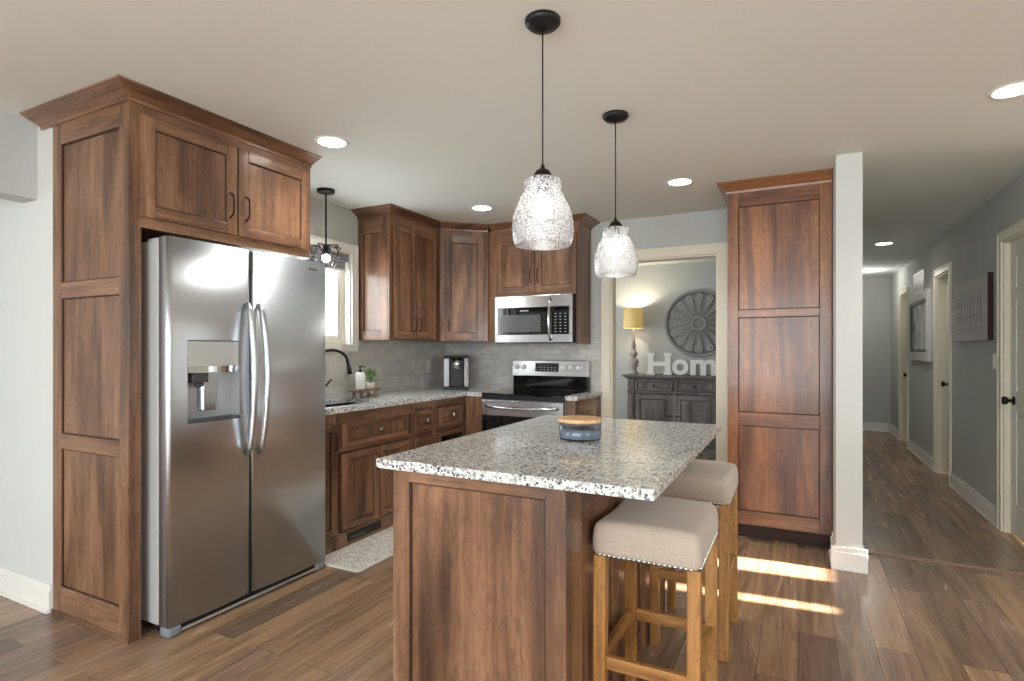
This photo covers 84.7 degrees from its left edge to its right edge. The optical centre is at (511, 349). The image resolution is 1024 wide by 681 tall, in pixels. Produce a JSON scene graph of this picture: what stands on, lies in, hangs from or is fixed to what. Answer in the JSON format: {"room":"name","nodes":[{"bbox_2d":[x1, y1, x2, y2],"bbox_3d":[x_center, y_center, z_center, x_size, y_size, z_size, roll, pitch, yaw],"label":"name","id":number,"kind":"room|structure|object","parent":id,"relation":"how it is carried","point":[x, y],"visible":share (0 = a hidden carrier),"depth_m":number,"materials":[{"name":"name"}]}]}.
{"room":"kitchen","nodes":[
{"label":"kitchen","id":0,"kind":"room"},
{"bbox_2d":[0,110,37,202],"bbox_3d":[-3.569,-0.953,0.659,0.140,0.394,4.938,0,0,27],"label":"wall","id":1,"kind":"structure","parent":0,"point":[18,134],"depth_m":2.76,"materials":[{"name":"grey paint"}]},
{"bbox_2d":[0,126,52,608],"bbox_3d":[-3.313,0.070,3.368,2.440,2.440,0.122,0,0,27],"label":"wall","id":2,"kind":"structure","parent":0,"point":[26,229],"depth_m":2.87,"materials":[{"name":"grey paint"}]},
{"bbox_2d":[0,566,51,613],"bbox_3d":[-3.350,1.222,3.304,2.432,0.135,0.026,0,0,27],"label":"baseboard","id":3,"kind":"structure","parent":2,"relation":"attached to","point":[28,591],"depth_m":2.85,"materials":[{"name":"white paint"}]},
{"bbox_2d":[310,197,408,396],"bbox_3d":[-1.505,0.070,4.373,0.130,2.440,3.310,0,0,27],"label":"wall","id":4,"kind":"structure","parent":0,"point":[342,223],"depth_m":4.43,"materials":[{"name":"grey paint"}]},
{"bbox_2d":[302,247,347,271],"bbox_3d":[-1.578,-0.707,4.152,0.050,0.143,0.990,0,0,27],"label":"roller shade","id":5,"kind":"object","parent":4,"relation":"attached to","point":[340,266],"visible":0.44,"depth_m":4.45,"materials":[{"name":"grey fabric"}]},
{"bbox_2d":[310,234,358,350],"bbox_3d":[-1.599,-0.425,4.163,0.154,0.872,1.162,0,0,27],"label":"trim","id":6,"kind":"structure","parent":4,"relation":"attached to","point":[351,276],"depth_m":4.59,"materials":[{"name":"white paint"}]},
{"bbox_2d":[325,271,343,343],"bbox_3d":[-1.623,-0.413,4.175,0.040,0.734,1.002,0,0,27],"label":"window","id":7,"kind":"structure","parent":4,"relation":"in","point":[338,338],"depth_m":4.57,"materials":[{"name":"beige paint"}]},
{"bbox_2d":[325,340,444,397],"bbox_3d":[-1.244,0.145,4.735,0.008,0.450,2.412,0,0,27],"label":"backsplash","id":8,"kind":"structure","parent":4,"relation":"attached to","point":[400,365],"depth_m":5.02,"materials":[{"name":"tile"}]},
{"bbox_2d":[351,203,440,340],"bbox_3d":[-0.964,-0.615,4.834,0.413,1.069,0.753,0,0,27],"label":"upper cabinet","id":9,"kind":"object","parent":4,"relation":"attached to","point":[397,245],"visible":1,"depth_m":4.64,"materials":[{"name":"brown wood"}]},
{"bbox_2d":[426,361,430,372],"bbox_3d":[-0.822,0.165,5.546,0.008,0.116,0.072,0,0,27],"label":"wall outlet","id":10,"kind":"object","parent":4,"relation":"attached to","point":[428,363],"visible":1,"depth_m":5.54,"materials":[{"name":"white plastic"}]},
{"bbox_2d":[0,0,1023,277],"bbox_3d":[0.853,-1.200,3.549,9.940,0.100,14.340,0,0,27],"label":"ceiling","id":11,"kind":"structure","parent":0,"point":[437,104],"depth_m":2.43,"materials":[{"name":"white paint"}]},
{"bbox_2d":[310,187,342,268],"bbox_3d":[-1.335,-0.871,4.031,0.231,0.558,0.231,0,0,27],"label":"pendant light","id":12,"kind":"object","parent":11,"relation":"hanging from","point":[325,191],"visible":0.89,"depth_m":4.02,"materials":[{"name":"black metal"}]},
{"bbox_2d":[323,245,328,252],"bbox_3d":[-1.335,-0.723,4.035,0.040,0.065,0.040,0,0,27],"label":"socket","id":13,"kind":"object","parent":12,"relation":"attached to","point":[325,248],"depth_m":4.02,"materials":[{"name":"black metal"}]},
{"bbox_2d":[314,136,349,148],"bbox_3d":[-0.995,-1.147,3.107,0.188,0.006,0.188,0,0,27],"label":"recessed light","id":14,"kind":"object","parent":11,"relation":"in","point":[333,142],"visible":1,"depth_m":3.10,"materials":[{"name":"white plastic"}]},
{"bbox_2d":[470,205,492,210],"bbox_3d":[-0.243,-1.147,4.551,0.188,0.006,0.188,0,0,27],"label":"recessed light","id":15,"kind":"object","parent":11,"relation":"in","point":[476,207],"visible":1,"depth_m":4.55,"materials":[{"name":"white"}]},
{"bbox_2d":[512,9,573,250],"bbox_3d":[0.107,-0.757,1.958,0.216,0.786,0.216,0,0,27],"label":"pendant light","id":16,"kind":"object","parent":11,"relation":"hanging from","point":[542,22],"visible":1,"depth_m":1.93,"materials":[{"name":"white glass"}]},
{"bbox_2d":[533,164,552,193],"bbox_3d":[0.107,-0.595,1.958,0.070,0.100,0.070,0,0,27],"label":"socket","id":17,"kind":"object","parent":16,"relation":"attached to","point":[542,170],"depth_m":1.94,"materials":[{"name":"brown metal"}]},
{"bbox_2d":[593,110,637,277],"bbox_3d":[0.506,-0.757,2.750,0.216,0.786,0.216,0,0,27],"label":"pendant light","id":18,"kind":"object","parent":11,"relation":"hanging from","point":[615,248],"visible":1,"depth_m":2.72,"materials":[{"name":"white glass"}]},
{"bbox_2d":[608,218,622,238],"bbox_3d":[0.506,-0.595,2.750,0.070,0.100,0.070,0,0,27],"label":"socket","id":19,"kind":"object","parent":18,"relation":"attached to","point":[615,223],"depth_m":2.73,"materials":[{"name":"brown metal"}]},
{"bbox_2d":[666,178,693,186],"bbox_3d":[1.150,-1.147,3.847,0.188,0.006,0.188,0,0,27],"label":"recessed light","id":20,"kind":"object","parent":11,"relation":"in","point":[677,182],"visible":1,"depth_m":3.85,"materials":[{"name":"white plastic"}]},
{"bbox_2d":[874,242,894,245],"bbox_3d":[4.019,-1.147,6.067,0.188,0.006,0.188,0,0,27],"label":"recessed light","id":21,"kind":"object","parent":11,"relation":"in","point":[881,243],"visible":1,"depth_m":6.05,"materials":[{"name":"white plastic"}]},
{"bbox_2d":[986,80,1023,99],"bbox_3d":[2.218,-1.147,2.484,0.188,0.006,0.188,0,0,27],"label":"recessed light","id":22,"kind":"object","parent":11,"relation":"in","point":[1015,89],"visible":1,"depth_m":2.49,"materials":[{"name":"white plastic"}]},
{"bbox_2d":[0,431,1023,680],"bbox_3d":[0.853,1.340,3.549,9.940,0.100,14.340,0,0,27],"label":"floor","id":23,"kind":"structure","parent":0,"point":[801,618],"depth_m":2.67,"materials":[{"name":"brown wood"}]},
{"bbox_2d":[19,74,321,644],"bbox_3d":[-1.759,0.070,3.032,0.834,2.439,1.123,0,0,27],"label":"tall cabinet","id":24,"kind":"object","parent":23,"relation":"on","point":[134,163],"visible":1,"depth_m":2.63,"materials":[{"name":"brown wood"}]},
{"bbox_2d":[141,236,324,637],"bbox_3d":[-1.601,0.390,3.063,0.808,1.800,0.948,0,0,27],"label":"refrigerator","id":25,"kind":"object","parent":23,"relation":"on","point":[233,338],"visible":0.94,"depth_m":2.75,"materials":[{"name":"grey metal"}]},
{"bbox_2d":[325,414,337,554],"bbox_3d":[-1.433,0.848,3.627,0.672,0.885,0.232,0,0,27],"label":"base cabinet","id":26,"kind":"object","parent":23,"relation":"on","point":[331,436],"visible":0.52,"depth_m":3.54,"materials":[{"name":"brown wood"}]},
{"bbox_2d":[323,526,392,571],"bbox_3d":[-0.833,1.284,3.756,0.368,0.011,0.960,0,0,27],"label":"kitchen mat","id":27,"kind":"object","parent":23,"relation":"on","point":[363,554],"visible":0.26,"depth_m":3.53,"materials":[{"name":"white fabric"}]},
{"bbox_2d":[336,403,411,549],"bbox_3d":[-1.198,0.848,4.088,0.672,0.885,0.798,0,0,27],"label":"base cabinet","id":28,"kind":"object","parent":23,"relation":"on","point":[364,490],"visible":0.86,"depth_m":3.84,"materials":[{"name":"brown wood"}]},
{"bbox_2d":[347,520,380,541],"bbox_3d":[-1.004,1.234,3.838,0.009,0.057,0.330,0,0,27],"label":"vent grille","id":29,"kind":"object","parent":28,"relation":"attached to","point":[362,531],"depth_m":3.83,"materials":[{"name":"black plastic"}]},
{"bbox_2d":[412,400,435,448],"bbox_3d":[-0.951,0.848,4.579,0.668,0.885,0.298,0,0,27],"label":"base cabinet","id":30,"kind":"object","parent":23,"relation":"on","point":[423,413],"visible":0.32,"depth_m":4.43,"materials":[{"name":"brown wood"}]},
{"bbox_2d":[435,396,464,442],"bbox_3d":[-0.778,0.848,4.918,0.668,0.885,0.458,0,0,27],"label":"base cabinet","id":31,"kind":"object","parent":23,"relation":"on","point":[450,412],"visible":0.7,"depth_m":4.76,"materials":[{"name":"brown wood"}]},
{"bbox_2d":[465,396,482,435],"bbox_3d":[-0.475,0.848,5.344,0.822,0.885,0.625,0,0,27],"label":"base cabinet","id":32,"kind":"object","parent":23,"relation":"on","point":[473,404],"visible":0.16,"depth_m":4.92,"materials":[{"name":"brown wood"}]},
{"bbox_2d":[325,386,514,414],"bbox_3d":[-0.872,0.387,4.556,0.814,0.034,2.393,0,0,27],"label":"countertop","id":33,"kind":"structure","parent":32,"relation":"on","point":[391,398],"depth_m":4.39,"materials":[{"name":"stone"}]},
{"bbox_2d":[325,349,351,386],"bbox_3d":[-1.333,0.179,4.162,0.293,0.381,0.055,0,0,-18],"label":"faucet","id":34,"kind":"object","parent":33,"relation":"on","point":[349,370],"visible":0.49,"depth_m":4.18,"materials":[{"name":"black metal"}]},
{"bbox_2d":[325,402,357,406],"bbox_3d":[-1.243,0.484,3.967,0.394,0.159,0.704,0,0,27],"label":"sink","id":35,"kind":"object","parent":33,"relation":"in","point":[347,403],"visible":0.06,"depth_m":4.27,"materials":[{"name":"black"}]},
{"bbox_2d":[350,388,379,397],"bbox_3d":[-1.143,0.336,4.398,0.129,0.068,0.240,0,0,21],"label":"wooden riser","id":36,"kind":"object","parent":33,"relation":"on","point":[367,390],"visible":0.99,"depth_m":4.32,"materials":[{"name":"brown wood"}]},
{"bbox_2d":[355,366,364,388],"bbox_3d":[-1.172,0.212,4.342,0.072,0.180,0.072,0,0,-31],"label":"soap dispenser","id":37,"kind":"object","parent":36,"relation":"on","point":[359,376],"visible":1,"depth_m":4.31,"materials":[{"name":"white ceramic"}]},
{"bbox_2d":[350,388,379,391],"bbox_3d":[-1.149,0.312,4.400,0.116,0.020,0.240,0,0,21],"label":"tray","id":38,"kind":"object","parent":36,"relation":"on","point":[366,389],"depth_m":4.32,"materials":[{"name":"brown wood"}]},
{"bbox_2d":[364,368,381,387],"bbox_3d":[-1.121,0.220,4.456,0.175,0.163,0.174,0,0,27],"label":"potted plant","id":39,"kind":"object","parent":36,"relation":"on","point":[370,384],"visible":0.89,"depth_m":4.44,"materials":[{"name":"green plant"}]},
{"bbox_2d":[443,355,468,389],"bbox_3d":[-0.535,0.211,5.360,0.240,0.318,0.240,0,0,-6],"label":"coffee maker","id":40,"kind":"object","parent":33,"relation":"on","point":[458,364],"visible":1,"depth_m":5.27,"materials":[{"name":"black plastic"}]},
{"bbox_2d":[393,470,664,680],"bbox_3d":[0.182,0.841,2.331,0.616,0.899,1.340,0,0,27],"label":"kitchen island","id":41,"kind":"object","parent":23,"relation":"on","point":[493,581],"visible":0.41,"depth_m":1.75,"materials":[{"name":"brown wood"}]},
{"bbox_2d":[376,415,720,500],"bbox_3d":[0.279,0.375,2.287,0.917,0.030,1.420,0,0,27],"label":"island countertop","id":42,"kind":"structure","parent":41,"relation":"on","point":[632,459],"depth_m":1.88,"materials":[{"name":"stone"}]},
{"bbox_2d":[558,415,601,440],"bbox_3d":[0.276,0.317,2.272,0.178,0.086,0.178,0,0,27],"label":"candle","id":43,"kind":"object","parent":42,"relation":"on","point":[581,430],"visible":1,"depth_m":2.22,"materials":[{"name":"blue glass"}]},
{"bbox_2d":[482,360,590,430],"bbox_3d":[0.209,0.693,4.932,0.765,1.194,0.730,0,0,27],"label":"range","id":44,"kind":"object","parent":23,"relation":"on","point":[500,408],"visible":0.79,"depth_m":4.87,"materials":[{"name":"grey metal"}]},
{"bbox_2d":[482,389,587,402],"bbox_3d":[0.208,0.395,4.929,0.765,0.054,0.575,0,0,27],"label":"cooktop","id":45,"kind":"object","parent":44,"relation":"in","point":[507,395],"depth_m":4.75,"materials":[{"name":"black glass"}]},
{"bbox_2d":[567,396,599,416],"bbox_3d":[0.618,0.848,4.788,0.082,0.885,0.625,0,0,27],"label":"base cabinet","id":46,"kind":"object","parent":23,"relation":"on","point":[590,406],"visible":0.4,"depth_m":4.70,"materials":[{"name":"brown wood"}]},
{"bbox_2d":[565,391,601,400],"bbox_3d":[0.619,0.387,4.771,0.104,0.034,0.656,0,0,27],"label":"countertop","id":47,"kind":"structure","parent":46,"relation":"on","point":[576,397],"depth_m":4.65,"materials":[{"name":"stone"}]},
{"bbox_2d":[593,496,717,680],"bbox_3d":[0.490,0.911,1.875,0.334,0.757,0.418,0,0,27],"label":"bar stool","id":48,"kind":"object","parent":23,"relation":"on","point":[669,532],"visible":0.99,"depth_m":1.76,"materials":[{"name":"beige fabric"}]},
{"bbox_2d":[593,496,717,570],"bbox_3d":[0.490,0.590,1.875,0.332,0.114,0.416,0,0,27],"label":"seat cushion","id":49,"kind":"object","parent":48,"relation":"on","point":[669,532],"depth_m":1.73,"materials":[{"name":"beige fabric"}]},
{"bbox_2d":[622,373,715,455],"bbox_3d":[2.119,0.805,7.233,1.315,0.970,0.425,0,0,27],"label":"sideboard","id":50,"kind":"object","parent":23,"relation":"on","point":[685,398],"visible":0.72,"depth_m":7.07,"materials":[{"name":"grey wood"}]},
{"bbox_2d":[623,305,643,373],"bbox_3d":[1.621,-0.138,7.512,0.270,0.916,0.270,0,0,27],"label":"table lamp","id":51,"kind":"object","parent":50,"relation":"on","point":[633,317],"visible":1,"depth_m":7.45,"materials":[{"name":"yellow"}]},
{"bbox_2d":[647,353,671,374],"bbox_3d":[1.921,0.179,7.325,0.324,0.282,0.042,0,0,27],"label":"decorative piece","id":52,"kind":"object","parent":50,"relation":"on","point":[651,363],"visible":0.99,"depth_m":7.30,"materials":[{"name":"white wood"}]},
{"bbox_2d":[672,359,688,374],"bbox_3d":[2.160,0.220,7.204,0.205,0.200,0.040,0,0,27],"label":"decorative piece","id":53,"kind":"object","parent":50,"relation":"on","point":[680,361],"visible":1,"depth_m":7.18,"materials":[{"name":"white"}]},
{"bbox_2d":[690,360,715,375],"bbox_3d":[2.412,0.220,7.076,0.320,0.200,0.040,0,0,27],"label":"decorative piece","id":54,"kind":"object","parent":50,"relation":"on","point":[703,364],"visible":0.94,"depth_m":7.06,"materials":[{"name":"white"}]},
{"bbox_2d":[650,459,737,662],"bbox_3d":[0.841,0.911,2.574,0.334,0.757,0.418,0,0,27],"label":"bar stool","id":55,"kind":"object","parent":23,"relation":"on","point":[713,482],"visible":0.56,"depth_m":2.42,"materials":[{"name":"brown wood"}]},
{"bbox_2d":[659,459,737,504],"bbox_3d":[0.841,0.590,2.574,0.332,0.114,0.416,0,0,27],"label":"seat cushion","id":56,"kind":"object","parent":55,"relation":"on","point":[713,482],"depth_m":2.40,"materials":[{"name":"beige fabric"}]},
{"bbox_2d":[717,168,832,547],"bbox_3d":[1.895,0.070,4.055,0.693,2.439,0.790,0,0,27],"label":"pantry cabinet","id":57,"kind":"object","parent":23,"relation":"on","point":[779,227],"visible":0.99,"depth_m":3.74,"materials":[{"name":"brown wood"}]},
{"bbox_2d":[868,551,1023,574],"bbox_3d":[3.855,1.286,2.768,3.639,0.009,0.040,0,0,27],"label":"threshold strip","id":58,"kind":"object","parent":23,"relation":"on","point":[869,552],"depth_m":3.39,"materials":[{"name":"brown wood"}]},
{"bbox_2d":[537,209,726,416],"bbox_3d":[0.815,0.070,5.117,3.590,2.440,0.120,0,0,27],"label":"wall","id":59,"kind":"structure","parent":0,"point":[703,227],"depth_m":4.82,"materials":[{"name":"grey paint"}]},
{"bbox_2d":[410,221,492,341],"bbox_3d":[-0.517,-0.615,5.338,0.753,1.069,0.675,0,0,27],"label":"upper cabinet","id":60,"kind":"object","parent":59,"relation":"attached to","point":[462,248],"visible":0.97,"depth_m":5.14,"materials":[{"name":"brown wood"}]},
{"bbox_2d":[445,341,600,390],"bbox_3d":[0.051,0.145,5.434,1.682,0.450,0.008,0,0,27],"label":"backsplash","id":61,"kind":"structure","parent":59,"relation":"attached to","point":[490,364],"depth_m":5.48,"materials":[{"name":"grey tile"}]},
{"bbox_2d":[489,213,599,343],"bbox_3d":[0.272,-0.602,5.104,0.971,1.094,0.394,0,0,27],"label":"upper cabinet","id":62,"kind":"object","parent":59,"relation":"attached to","point":[513,271],"visible":0.83,"depth_m":4.99,"materials":[{"name":"brown wood"}]},
{"bbox_2d":[495,293,575,342],"bbox_3d":[0.247,-0.271,5.075,0.747,0.422,0.430,0,0,27],"label":"microwave","id":63,"kind":"object","parent":62,"relation":"attached to","point":[551,318],"visible":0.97,"depth_m":4.92,"materials":[{"name":"silver metal"}]},
{"bbox_2d":[601,242,726,507],"bbox_3d":[1.305,0.208,4.854,1.070,2.163,0.144,0,0,27],"label":"trim","id":64,"kind":"structure","parent":59,"relation":"attached to","point":[718,251],"depth_m":4.78,"materials":[{"name":"beige paint"}]},
{"bbox_2d":[616,261,715,418],"bbox_3d":[2.071,0.070,7.586,3.590,2.440,0.120,0,0,27],"label":"wall","id":65,"kind":"structure","parent":0,"point":[653,288],"depth_m":7.61,"materials":[{"name":"grey paint"}]},
{"bbox_2d":[664,289,715,356],"bbox_3d":[2.433,-0.350,7.312,0.886,0.886,0.036,0,0,27],"label":"wall medallion","id":66,"kind":"object","parent":65,"relation":"attached to","point":[690,319],"visible":0.8,"depth_m":7.34,"materials":[{"name":"grey wood"}]},
{"bbox_2d":[694,319,703,327],"bbox_3d":[2.435,-0.350,7.315,0.118,0.118,0.025,0,0,27],"label":"flower","id":67,"kind":"object","parent":66,"relation":"on","point":[698,323],"depth_m":7.31,"materials":[{"name":"grey wood"}]},
{"bbox_2d":[832,152,862,548],"bbox_3d":[3.510,0.070,6.309,0.134,2.440,6.770,0,0,27],"label":"wall","id":68,"kind":"structure","parent":0,"point":[847,179],"depth_m":3.29,"materials":[{"name":"grey paint"}]},
{"bbox_2d":[829,531,867,573],"bbox_3d":[3.500,1.222,6.289,0.185,0.135,6.776,0,0,27],"label":"baseboard","id":69,"kind":"structure","parent":68,"relation":"attached to","point":[842,558],"depth_m":3.28,"materials":[{"name":"white paint"}]},
{"bbox_2d":[863,277,890,424],"bbox_3d":[5.570,0.070,9.126,1.250,2.440,0.120,0,0,27],"label":"wall","id":70,"kind":"structure","parent":0,"point":[876,291],"depth_m":8.94,"materials":[{"name":"grey paint"}]},
{"bbox_2d":[863,422,888,431],"bbox_3d":[5.530,1.222,9.065,0.914,0.135,0.026,0,0,27],"label":"baseboard","id":71,"kind":"structure","parent":70,"relation":"attached to","point":[867,426],"depth_m":8.93,"materials":[{"name":"white paint"}]},
{"bbox_2d":[891,172,1023,531],"bbox_3d":[4.580,0.070,6.001,0.120,2.440,6.350,0,0,27],"label":"wall","id":72,"kind":"structure","parent":0,"point":[971,245],"depth_m":4.84,"materials":[{"name":"grey paint"}]},
{"bbox_2d":[898,286,908,440],"bbox_3d":[5.429,0.227,7.694,0.142,2.126,0.732,0,0,27],"label":"trim","id":73,"kind":"structure","parent":72,"relation":"attached to","point":[903,362],"depth_m":7.96,"materials":[{"name":"beige paint"}]},
{"bbox_2d":[913,269,924,294],"bbox_3d":[4.890,-0.815,6.757,0.012,0.240,0.640,0,0,27],"label":"air vent","id":74,"kind":"object","parent":72,"relation":"in","point":[918,278],"visible":0.99,"depth_m":6.73,"materials":[{"name":"white plastic"}]},
{"bbox_2d":[908,288,931,360],"bbox_3d":[4.839,-0.275,6.688,0.040,0.800,1.250,0,0,27],"label":"picture frame","id":75,"kind":"object","parent":72,"relation":"attached to","point":[919,304],"visible":1,"depth_m":6.54,"materials":[{"name":"grey wood"}]},
{"bbox_2d":[912,302,925,349],"bbox_3d":[4.852,-0.275,6.681,0.012,0.540,0.990,0,0,27],"label":"print","id":76,"kind":"object","parent":75,"relation":"attached to","point":[918,308],"depth_m":6.68},
{"bbox_2d":[933,262,951,484],"bbox_3d":[4.373,0.227,5.618,0.142,2.126,0.712,0,0,27],"label":"trim","id":77,"kind":"structure","parent":72,"relation":"attached to","point":[940,275],"depth_m":5.87,"materials":[{"name":"beige paint"}]},
{"bbox_2d":[889,423,996,527],"bbox_3d":[4.515,1.222,6.034,0.026,0.135,6.350,0,0,27],"label":"baseboard","id":78,"kind":"structure","parent":72,"relation":"attached to","point":[972,497],"depth_m":4.89,"materials":[{"name":"white paint"}]},
{"bbox_2d":[941,278,947,472],"bbox_3d":[4.391,0.264,5.609,0.101,2.037,0.550,0,0,27],"label":"door","id":79,"kind":"structure","parent":72,"relation":"in","point":[943,383],"depth_m":5.84,"materials":[{"name":"white paint"}]},
{"bbox_2d":[953,272,993,341],"bbox_3d":[3.819,-0.328,4.674,0.032,0.511,1.072,0,0,27],"label":"wooden sign","id":80,"kind":"object","parent":72,"relation":"attached to","point":[973,300],"visible":1,"depth_m":4.54,"materials":[{"name":"grey wood"}]},
{"bbox_2d":[992,354,995,368],"bbox_3d":[3.574,0.085,4.168,0.010,0.116,0.072,0,0,27],"label":"light switch","id":81,"kind":"object","parent":72,"relation":"attached to","point":[993,355],"visible":1,"depth_m":4.16,"materials":[{"name":"white plastic"}]},
{"bbox_2d":[997,219,1023,532],"bbox_3d":[3.366,0.227,3.639,0.142,2.126,0.872,0,0,27],"label":"trim","id":82,"kind":"structure","parent":72,"relation":"attached to","point":[1011,233],"depth_m":3.99,"materials":[{"name":"beige paint"}]},
{"bbox_2d":[1001,237,1023,542],"bbox_3d":[3.339,0.264,3.653,0.101,2.037,0.710,0,0,27],"label":"door","id":83,"kind":"structure","parent":72,"relation":"in","point":[1017,247],"depth_m":3.85,"materials":[{"name":"white paint"}]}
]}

